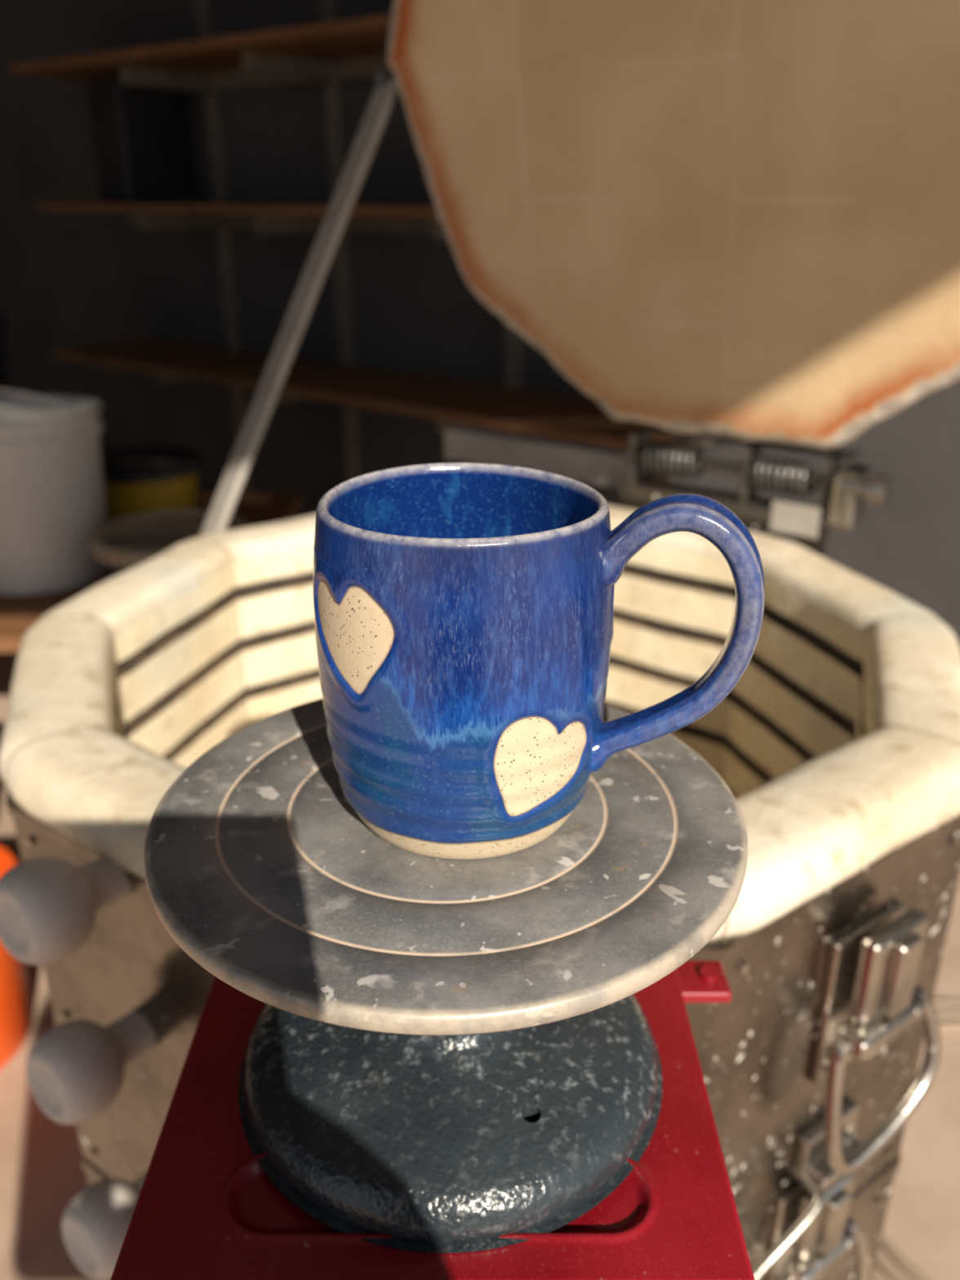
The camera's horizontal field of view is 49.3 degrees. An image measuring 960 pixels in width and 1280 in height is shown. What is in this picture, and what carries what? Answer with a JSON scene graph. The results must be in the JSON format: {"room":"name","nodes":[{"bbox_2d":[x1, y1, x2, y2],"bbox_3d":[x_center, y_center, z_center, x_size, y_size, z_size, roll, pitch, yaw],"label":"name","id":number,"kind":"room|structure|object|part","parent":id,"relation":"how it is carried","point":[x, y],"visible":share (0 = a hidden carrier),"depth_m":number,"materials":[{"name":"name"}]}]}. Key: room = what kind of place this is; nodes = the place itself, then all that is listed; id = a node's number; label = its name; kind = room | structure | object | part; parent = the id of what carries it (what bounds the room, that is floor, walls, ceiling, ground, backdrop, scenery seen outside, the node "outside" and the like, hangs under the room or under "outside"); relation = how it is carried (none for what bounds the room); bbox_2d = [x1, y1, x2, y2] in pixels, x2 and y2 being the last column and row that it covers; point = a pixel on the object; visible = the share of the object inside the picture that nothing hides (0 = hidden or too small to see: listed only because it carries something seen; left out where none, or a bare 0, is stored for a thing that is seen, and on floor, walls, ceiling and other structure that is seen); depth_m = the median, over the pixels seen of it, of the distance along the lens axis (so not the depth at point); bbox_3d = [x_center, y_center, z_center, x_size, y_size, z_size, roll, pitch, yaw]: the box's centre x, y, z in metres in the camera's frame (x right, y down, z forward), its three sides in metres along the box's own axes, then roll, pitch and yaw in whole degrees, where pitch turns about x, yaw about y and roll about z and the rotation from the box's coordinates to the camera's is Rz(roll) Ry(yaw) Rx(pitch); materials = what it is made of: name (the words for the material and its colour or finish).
{"room":"art studio","nodes":[
{"label":"art studio","id":0,"kind":"room"},
{"bbox_2d":[0,0,959,647],"bbox_3d":[0.791,-1.113,1.960,8.000,2.750,0.102,17,29,35],"label":"wall","id":1,"kind":"structure","parent":0,"point":[68,279],"depth_m":3.12,"materials":[{"name":"grey paint"}]},
{"bbox_2d":[0,652,959,1279],"bbox_3d":[0.000,1.307,-0.210,16.000,0.001,14.000,0,23,0],"label":"floor","id":2,"kind":"structure","parent":0,"point":[42,1171],"depth_m":1.31,"materials":[{"name":"concrete"}]},
{"bbox_2d":[0,846,32,1068],"bbox_3d":[-0.760,0.436,1.440,0.270,0.303,0.260,0,23,0],"label":"bucket","id":3,"kind":"object","parent":2,"relation":"on","point":[15,1011],"visible":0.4,"depth_m":1.46,"materials":[{"name":"plastic"}]},
{"bbox_2d":[0,493,302,652],"bbox_3d":[-0.980,-0.025,2.429,1.000,0.380,1.000,0,23,0],"label":"wooden bench","id":4,"kind":"object","parent":2,"relation":"on","point":[18,613],"visible":0.22,"depth_m":2.11,"materials":[{"name":"brown wood"}]},
{"bbox_2d":[0,314,9,396],"bbox_3d":[-1.300,-0.578,2.552,0.323,0.535,0.321,0,23,0],"label":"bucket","id":5,"kind":"object","parent":4,"relation":"on","point":[3,377],"visible":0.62,"depth_m":2.53,"materials":[{"name":"plastic"}]},
{"bbox_3d":[-1.300,-0.748,2.479,0.321,0.030,0.321,0,23,0],"label":"lid","id":6,"kind":"part","parent":5,"relation":"part of","materials":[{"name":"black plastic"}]},
{"bbox_2d":[0,388,106,595],"bbox_3d":[-0.930,-0.328,2.137,0.344,0.402,0.333,0,23,0],"label":"bucket","id":7,"kind":"object","parent":4,"relation":"on","point":[52,500],"visible":0.93,"depth_m":2.06,"materials":[{"name":"plastic"}]},
{"bbox_3d":[-0.930,-0.442,2.022,0.344,0.103,0.087,0,23,0],"label":"bail handle","id":8,"kind":"part","parent":7,"relation":"part of","materials":[{"name":"white plastic"}]},
{"bbox_2d":[100,445,203,523],"bbox_3d":[-0.820,-0.383,2.570,0.281,0.164,0.278,0,23,0],"label":"container","id":9,"kind":"object","parent":4,"relation":"on","point":[140,479],"visible":0.67,"depth_m":2.48,"materials":[{"name":"plastic"}]},
{"bbox_3d":[-0.820,-0.417,2.498,0.281,0.046,0.071,0,23,0],"label":"bail handle","id":10,"kind":"part","parent":9,"relation":"part of","materials":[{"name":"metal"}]},
{"bbox_3d":[-0.820,-0.430,2.550,0.278,0.030,0.278,0,23,0],"label":"lid","id":11,"kind":"part","parent":9,"relation":"part of","materials":[{"name":"black plastic"}]},
{"bbox_2d":[90,508,249,579],"bbox_3d":[-0.600,-0.158,2.057,0.302,0.152,0.300,0,23,0],"label":"bowl","id":12,"kind":"object","parent":4,"relation":"on","point":[122,544],"visible":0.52,"depth_m":2.02,"materials":[{"name":"black plastic"}]},
{"bbox_3d":[-0.600,-0.186,1.984,0.302,0.044,0.075,0,23,0],"label":"bail handle","id":13,"kind":"part","parent":12,"relation":"part of","materials":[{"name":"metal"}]},
{"bbox_2d":[9,0,713,493],"bbox_3d":[-0.406,-0.977,2.723,2.120,1.900,0.370,17,29,35],"label":"wall shelf unit","id":14,"kind":"object","parent":2,"relation":"on","point":[131,93],"visible":0.52,"depth_m":2.81,"materials":[{"name":"brown wood"}]},
{"bbox_2d":[0,505,959,1279],"bbox_3d":[0.008,0.349,1.012,0.775,0.803,0.749,0,23,0],"label":"kiln","id":15,"kind":"object","parent":2,"relation":"on","point":[837,744],"visible":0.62,"depth_m":0.67,"materials":[{"name":"metal"}]},
{"bbox_2d":[110,960,755,1279],"bbox_3d":[-0.002,0.346,0.481,0.215,0.429,0.231,0,23,0],"label":"stool","id":16,"kind":"object","parent":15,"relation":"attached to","point":[206,1208],"visible":0.26,"depth_m":0.33,"materials":[{"name":"red metal"}]},
{"bbox_2d":[143,697,747,1253],"bbox_3d":[-0.011,0.104,0.364,0.192,0.110,0.192,0,23,0],"label":"wheel","id":17,"kind":"object","parent":16,"relation":"on","point":[442,1055],"visible":0.94,"depth_m":0.32,"materials":[{"name":"metal"}]},
{"bbox_2d":[313,462,764,859],"bbox_3d":[0.009,0.008,0.314,0.127,0.106,0.090,17,28,34],"label":"coffee mug","id":18,"kind":"object","parent":17,"relation":"on","point":[464,611],"visible":1,"depth_m":0.29,"materials":[{"name":"blue ceramic"}]},
{"bbox_3d":[0.055,0.001,0.307,0.053,0.087,0.022,6,24,13],"label":"handle","id":19,"kind":"part","parent":18,"relation":"part of","materials":[{"name":"blue ceramic"}]},
{"bbox_2d":[444,424,893,559],"bbox_3d":[0.191,-0.189,1.208,0.579,0.114,0.095,19,29,37],"label":"lid hinge","id":20,"kind":"object","parent":15,"relation":"attached to","point":[846,491],"visible":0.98,"depth_m":1.12,"materials":[{"name":"metal"}]},
{"bbox_3d":[0.269,-0.182,1.107,0.255,0.012,0.012,16,28,33],"label":"hinge rod","id":21,"kind":"part","parent":20,"relation":"part of","materials":[{"name":"metal"}]},
{"bbox_3d":[0.383,-0.144,1.001,0.016,0.028,0.028,16,28,33],"label":"knob","id":22,"kind":"part","parent":20,"relation":"part of","materials":[{"name":"metal"}]},
{"bbox_2d":[387,0,959,449],"bbox_3d":[0.228,-0.540,0.924,0.772,0.735,0.178,16,28,32],"label":"lid","id":23,"kind":"object","parent":15,"relation":"attached to","point":[740,220],"visible":1,"depth_m":0.98,"materials":[{"name":"brick"}]},
{"bbox_2d":[200,71,399,536],"bbox_3d":[-0.199,-0.356,1.173,0.330,0.510,0.062,-20,30,-39],"label":"brace","id":24,"kind":"object","parent":23,"relation":"attached to","point":[387,88],"visible":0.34,"depth_m":1.16,"materials":[{"name":"metal"}]},
{"bbox_2d":[634,478,818,508],"bbox_3d":[0.266,-0.155,1.129,0.220,0.003,0.030,16,28,33],"label":"kiln lid hinge","id":25,"kind":"object","parent":15,"relation":"attached to","point":[744,499],"depth_m":1.13,"materials":[{"name":"metal"}]},
{"bbox_3d":[0.218,0.401,0.712,0.060,0.096,0.005,-16,28,-33],"label":"latch plate","id":26,"kind":"part","parent":15,"relation":"part of","materials":[{"name":"silver metal"}]},
{"bbox_3d":[0.179,0.376,0.655,0.092,0.044,0.028,-16,28,-33],"label":"lift rod","id":27,"kind":"part","parent":15,"relation":"part of","materials":[{"name":"metal"}]},
{"bbox_3d":[0.228,0.381,0.693,0.048,0.055,0.012,-16,28,-33],"label":"latch lever","id":28,"kind":"part","parent":15,"relation":"part of","materials":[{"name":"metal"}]},
{"bbox_3d":[0.233,0.218,0.645,0.068,0.108,0.005,-16,28,-33],"label":"latch plate","id":29,"kind":"part","parent":15,"relation":"part of","materials":[{"name":"metal"}]},
{"bbox_3d":[0.244,0.195,0.624,0.054,0.062,0.014,-16,28,-33],"label":"latch lever","id":30,"kind":"part","parent":15,"relation":"part of","materials":[{"name":"metal"}]},
{"bbox_2d":[871,1000,959,1279],"bbox_3d":[0.706,0.660,1.291,0.613,0.012,0.602,0,23,0],"label":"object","id":31,"kind":"structure","parent":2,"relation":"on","point":[912,1272],"depth_m":1.19,"materials":[{"name":"beige"}]}
]}

